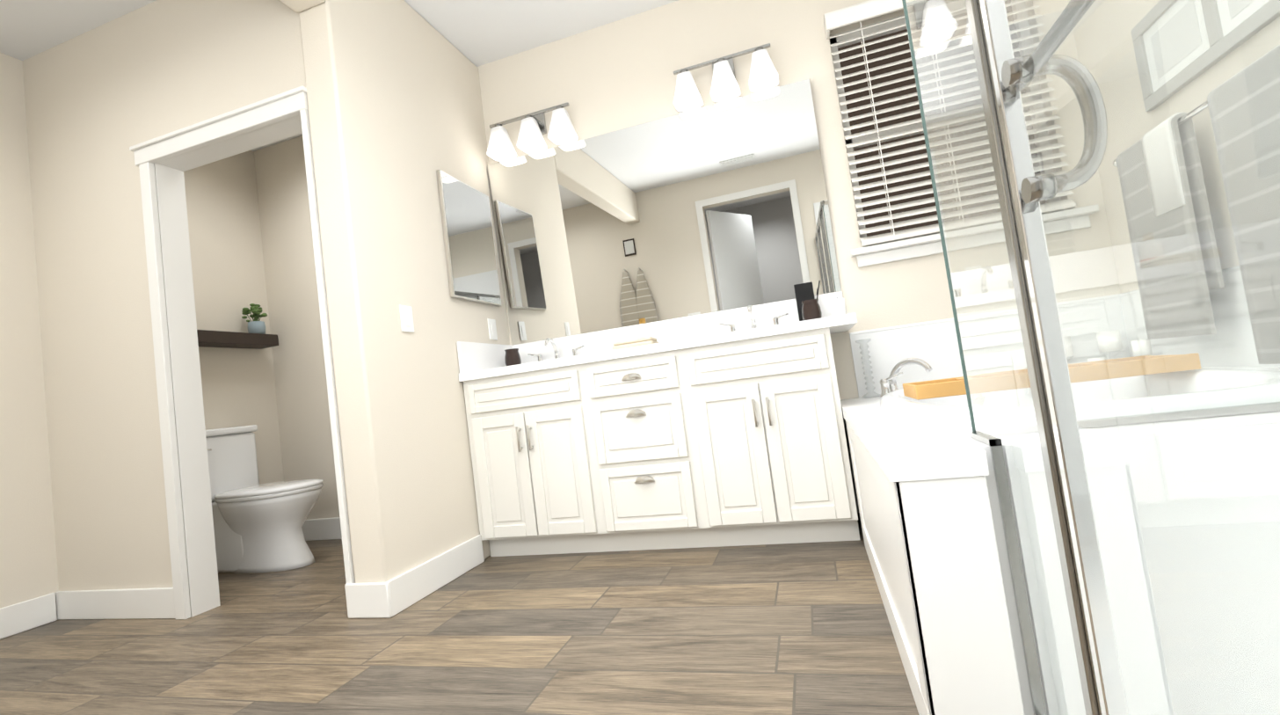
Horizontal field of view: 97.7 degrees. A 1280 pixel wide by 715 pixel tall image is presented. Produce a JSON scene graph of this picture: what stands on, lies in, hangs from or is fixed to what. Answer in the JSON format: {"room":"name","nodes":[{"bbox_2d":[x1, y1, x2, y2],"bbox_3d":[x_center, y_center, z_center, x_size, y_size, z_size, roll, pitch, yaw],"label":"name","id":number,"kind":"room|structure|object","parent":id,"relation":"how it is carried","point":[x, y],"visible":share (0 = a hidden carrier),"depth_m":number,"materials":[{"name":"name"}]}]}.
{"room":"bathroom","nodes":[
{"label":"bathroom","id":0,"kind":"room"},
{"bbox_2d":[0,52,283,617],"bbox_3d":[-3.162,-0.126,2.135,0.140,2.745,3.700,-8,-3,16],"label":"wall","id":1,"kind":"structure","parent":0,"point":[229,284],"depth_m":2.74,"materials":[{"name":"beige paint"}]},
{"bbox_2d":[196,329,278,349],"bbox_3d":[-2.596,-0.111,3.501,0.159,0.075,0.600,-8,-3,16],"label":"wall shelf","id":2,"kind":"object","parent":1,"relation":"attached to","point":[218,338],"visible":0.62,"depth_m":3.50,"materials":[{"name":"brown wood"}]},
{"bbox_2d":[241,303,267,334],"bbox_3d":[-2.538,-0.253,3.687,0.142,0.209,0.135,-8,-3,16],"label":"potted plant","id":3,"kind":"object","parent":2,"relation":"on","point":[255,325],"visible":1,"depth_m":3.66,"materials":[{"name":"grey"}]},
{"bbox_2d":[0,516,484,639],"bbox_3d":[-1.685,0.975,1.746,2.575,0.140,3.560,-8,-3,16],"label":"baseboard","id":4,"kind":"structure","parent":1,"relation":"attached to","point":[394,596],"depth_m":2.47,"materials":[{"name":"white wood"}]},
{"bbox_2d":[22,0,305,617],"bbox_3d":[-2.065,-0.246,2.530,1.753,2.745,0.120,-8,-3,16],"label":"wall","id":5,"kind":"structure","parent":0,"point":[100,100],"depth_m":2.58,"materials":[{"name":"beige paint"}]},
{"bbox_2d":[129,86,355,618],"bbox_3d":[-1.661,0.023,2.383,0.998,2.092,0.160,-8,-3,16],"label":"door frame","id":6,"kind":"structure","parent":5,"relation":"attached to","point":[170,158],"depth_m":2.46,"materials":[{"name":"white wood"}]},
{"bbox_2d":[0,0,678,151],"bbox_3d":[-1.225,-1.884,0.586,5.250,0.060,5.700,-8,-3,16],"label":"ceiling","id":7,"kind":"structure","parent":0,"point":[477,32],"depth_m":2.89,"materials":[{"name":"white paint"}]},
{"bbox_2d":[278,0,509,582],"bbox_3d":[-1.339,-0.390,1.668,0.152,2.745,3.560,-8,-3,16],"label":"wall","id":8,"kind":"structure","parent":0,"point":[396,112],"depth_m":2.37,"materials":[{"name":"beige paint"}]},
{"bbox_2d":[399,304,414,332],"bbox_3d":[-1.002,-0.167,2.404,0.009,0.115,0.075,-8,-3,16],"label":"light switch","id":9,"kind":"object","parent":8,"relation":"attached to","point":[406,318],"visible":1,"depth_m":2.40,"materials":[{"name":"white plastic"}]},
{"bbox_2d":[436,169,501,305],"bbox_3d":[-0.895,-0.609,2.963,0.022,0.638,0.447,-8,-3,16],"label":"mirror","id":10,"kind":"object","parent":8,"relation":"attached to","point":[469,245],"visible":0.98,"depth_m":2.92,"materials":[{"name":"silver metal"}]},
{"bbox_2d":[487,318,497,340],"bbox_3d":[-0.806,-0.155,3.060,0.009,0.115,0.075,-8,-3,16],"label":"outlet","id":11,"kind":"object","parent":8,"relation":"attached to","point":[492,329],"visible":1,"depth_m":3.05,"materials":[{"name":"white plastic"}]},
{"bbox_2d":[0,512,919,714],"bbox_3d":[-0.864,0.893,0.427,5.250,0.060,5.700,-8,-3,16],"label":"floor","id":12,"kind":"structure","parent":0,"point":[794,629],"depth_m":1.75,"materials":[{"name":"brown wood"}]},
{"bbox_2d":[205,424,323,573],"bbox_3d":[-2.195,0.786,3.197,0.826,0.810,0.420,-8,-3,16],"label":"toilet","id":13,"kind":"object","parent":12,"relation":"on","point":[258,527],"visible":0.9,"depth_m":3.08,"materials":[{"name":"white ceramic"}]},
{"bbox_2d":[456,290,860,556],"bbox_3d":[0.105,0.328,2.671,1.816,1.065,0.561,-8,-3,16],"label":"bathroom vanity","id":14,"kind":"object","parent":12,"relation":"on","point":[720,428],"visible":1,"depth_m":2.44,"materials":[{"name":"white paint"}]},
{"bbox_2d":[504,348,521,365],"bbox_3d":[-0.690,0.013,3.033,0.086,0.115,0.086,-8,-3,16],"label":"votive","id":15,"kind":"object","parent":14,"relation":"on","point":[512,356],"visible":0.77,"depth_m":3.00,"materials":[{"name":"brown ceramic"}]},
{"bbox_2d":[612,336,658,349],"bbox_3d":[-0.019,-0.062,2.541,0.190,0.034,0.120,-8,-3,16],"label":"hand towel","id":16,"kind":"object","parent":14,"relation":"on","point":[636,342],"visible":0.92,"depth_m":2.49,"materials":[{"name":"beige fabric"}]},
{"bbox_2d":[635,318,652,338],"bbox_3d":[0.018,-0.115,2.677,0.073,0.146,0.073,-8,-3,16],"label":"soap bottle","id":17,"kind":"object","parent":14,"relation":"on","point":[643,329],"visible":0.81,"depth_m":2.65,"materials":[{"name":"white ceramic"}]},
{"bbox_2d":[793,281,814,320],"bbox_3d":[0.803,-0.251,2.700,0.085,0.215,0.040,-8,-3,16],"label":"picture frame","id":18,"kind":"object","parent":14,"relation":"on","point":[803,291],"visible":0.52,"depth_m":2.69,"materials":[{"name":"black plastic"}]},
{"bbox_2d":[801,280,821,320],"bbox_3d":[0.792,-0.249,2.573,0.100,0.201,0.086,-8,-3,16],"label":"toothbrush holder","id":19,"kind":"object","parent":14,"relation":"on","point":[810,309],"visible":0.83,"depth_m":2.54,"materials":[{"name":"brown ceramic"}]},
{"bbox_2d":[829,297,847,315],"bbox_3d":[0.856,-0.214,2.407,0.060,0.095,0.060,-8,-3,16],"label":"candle","id":20,"kind":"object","parent":14,"relation":"on","point":[838,306],"depth_m":2.38,"materials":[{"name":"white wax"}]},
{"bbox_2d":[840,265,1279,714],"bbox_3d":[1.278,0.221,1.664,1.208,0.860,1.823,-8,-3,16],"label":"tub deck","id":21,"kind":"object","parent":12,"relation":"on","point":[932,524],"visible":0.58,"depth_m":1.02,"materials":[{"name":"white"}]},
{"bbox_2d":[855,338,880,398],"bbox_3d":[1.055,0.050,2.593,0.084,0.270,0.082,-8,-3,16],"label":"candle holder","id":22,"kind":"object","parent":21,"relation":"in","point":[869,374],"visible":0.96,"depth_m":2.59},
{"bbox_2d":[879,357,933,398],"bbox_3d":[1.152,0.085,2.439,0.222,0.160,0.180,-8,-3,16],"label":"tub faucet","id":23,"kind":"object","parent":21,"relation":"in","point":[889,384],"visible":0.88,"depth_m":2.42,"materials":[{"name":"silver metal"}]},
{"bbox_2d":[902,353,1200,399],"bbox_3d":[1.169,0.057,1.660,0.680,0.045,0.232,-8,-3,16],"label":"caddy","id":24,"kind":"object","parent":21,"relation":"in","point":[939,388],"visible":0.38,"depth_m":1.57,"materials":[{"name":"brown wood"}]},
{"bbox_2d":[1025,329,1153,368],"bbox_3d":[1.829,-0.014,2.300,0.357,0.164,0.257,-8,-3,16],"label":"jars","id":25,"kind":"object","parent":21,"relation":"in","point":[1138,347],"depth_m":2.29,"materials":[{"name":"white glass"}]},
{"bbox_2d":[901,0,1279,714],"bbox_3d":[0.795,-0.482,0.114,1.056,2.200,1.797,-8,-3,16],"label":"shower enclosure","id":26,"kind":"object","parent":12,"relation":"on","point":[1145,571],"visible":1,"depth_m":0.84,"materials":[{"name":"clear glass"}]},
{"bbox_2d":[254,0,1120,519],"bbox_3d":[-0.235,-0.445,3.213,5.250,2.745,0.250,-8,-3,16],"label":"wall","id":27,"kind":"structure","parent":0,"point":[614,76],"depth_m":3.00,"materials":[{"name":"beige paint"}]},
{"bbox_2d":[486,101,578,161],"bbox_3d":[-0.607,-1.277,3.117,0.524,0.223,0.176,-8,-3,16],"label":"sconce","id":28,"kind":"object","parent":27,"relation":"attached to","point":[533,130],"visible":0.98,"depth_m":3.09,"materials":[{"name":"white glass"}]},
{"bbox_2d":[487,78,841,344],"bbox_3d":[0.047,-0.719,2.979,1.803,1.052,0.045,-8,-3,16],"label":"vanity mirror","id":29,"kind":"object","parent":27,"relation":"attached to","point":[721,206],"visible":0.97,"depth_m":2.94,"materials":[{"name":"silver metal"}]},
{"bbox_2d":[673,43,778,112],"bbox_3d":[0.417,-1.427,2.813,0.524,0.223,0.176,-8,-3,16],"label":"sconce","id":30,"kind":"object","parent":27,"relation":"attached to","point":[764,76],"visible":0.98,"depth_m":2.79,"materials":[{"name":"white glass"}]},
{"bbox_2d":[829,0,1060,244],"bbox_3d":[1.434,-1.123,2.695,0.860,1.100,0.050,-8,-3,16],"label":"window","id":31,"kind":"structure","parent":27,"relation":"in","point":[874,47],"depth_m":2.77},
{"bbox_2d":[823,0,1076,247],"bbox_3d":[1.394,-1.149,2.563,0.895,1.135,0.083,-8,-3,16],"label":"window blinds","id":32,"kind":"object","parent":31,"relation":"attached to","point":[854,13],"visible":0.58,"depth_m":2.62,"materials":[{"name":"white plastic"}]},
{"bbox_2d":[850,203,1098,267],"bbox_3d":[1.498,-0.541,2.568,1.000,0.085,0.115,-8,-3,16],"label":"window sill","id":33,"kind":"structure","parent":27,"relation":"attached to","point":[905,249],"depth_m":2.59,"materials":[{"name":"white wood"}]},
{"bbox_2d":[1068,0,1279,292],"bbox_3d":[1.265,-0.839,-0.256,0.140,2.745,5.550,-8,-3,16],"label":"wall","id":34,"kind":"structure","parent":0,"point":[1226,77],"depth_m":2.12,"materials":[{"name":"beige paint"}]},
{"bbox_2d":[1112,44,1279,363],"bbox_3d":[1.789,-0.388,1.730,0.108,0.812,0.870,-8,-3,16],"label":"towels","id":35,"kind":"object","parent":34,"relation":"attached to","point":[1202,237],"depth_m":1.76,"materials":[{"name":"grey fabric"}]},
{"bbox_2d":[1130,0,1279,111],"bbox_3d":[1.722,-1.052,1.682,0.022,0.310,0.744,-8,-3,16],"label":"picture frame","id":36,"kind":"object","parent":34,"relation":"attached to","point":[1253,22],"depth_m":1.79,"materials":[{"name":"grey wood"}]}
]}

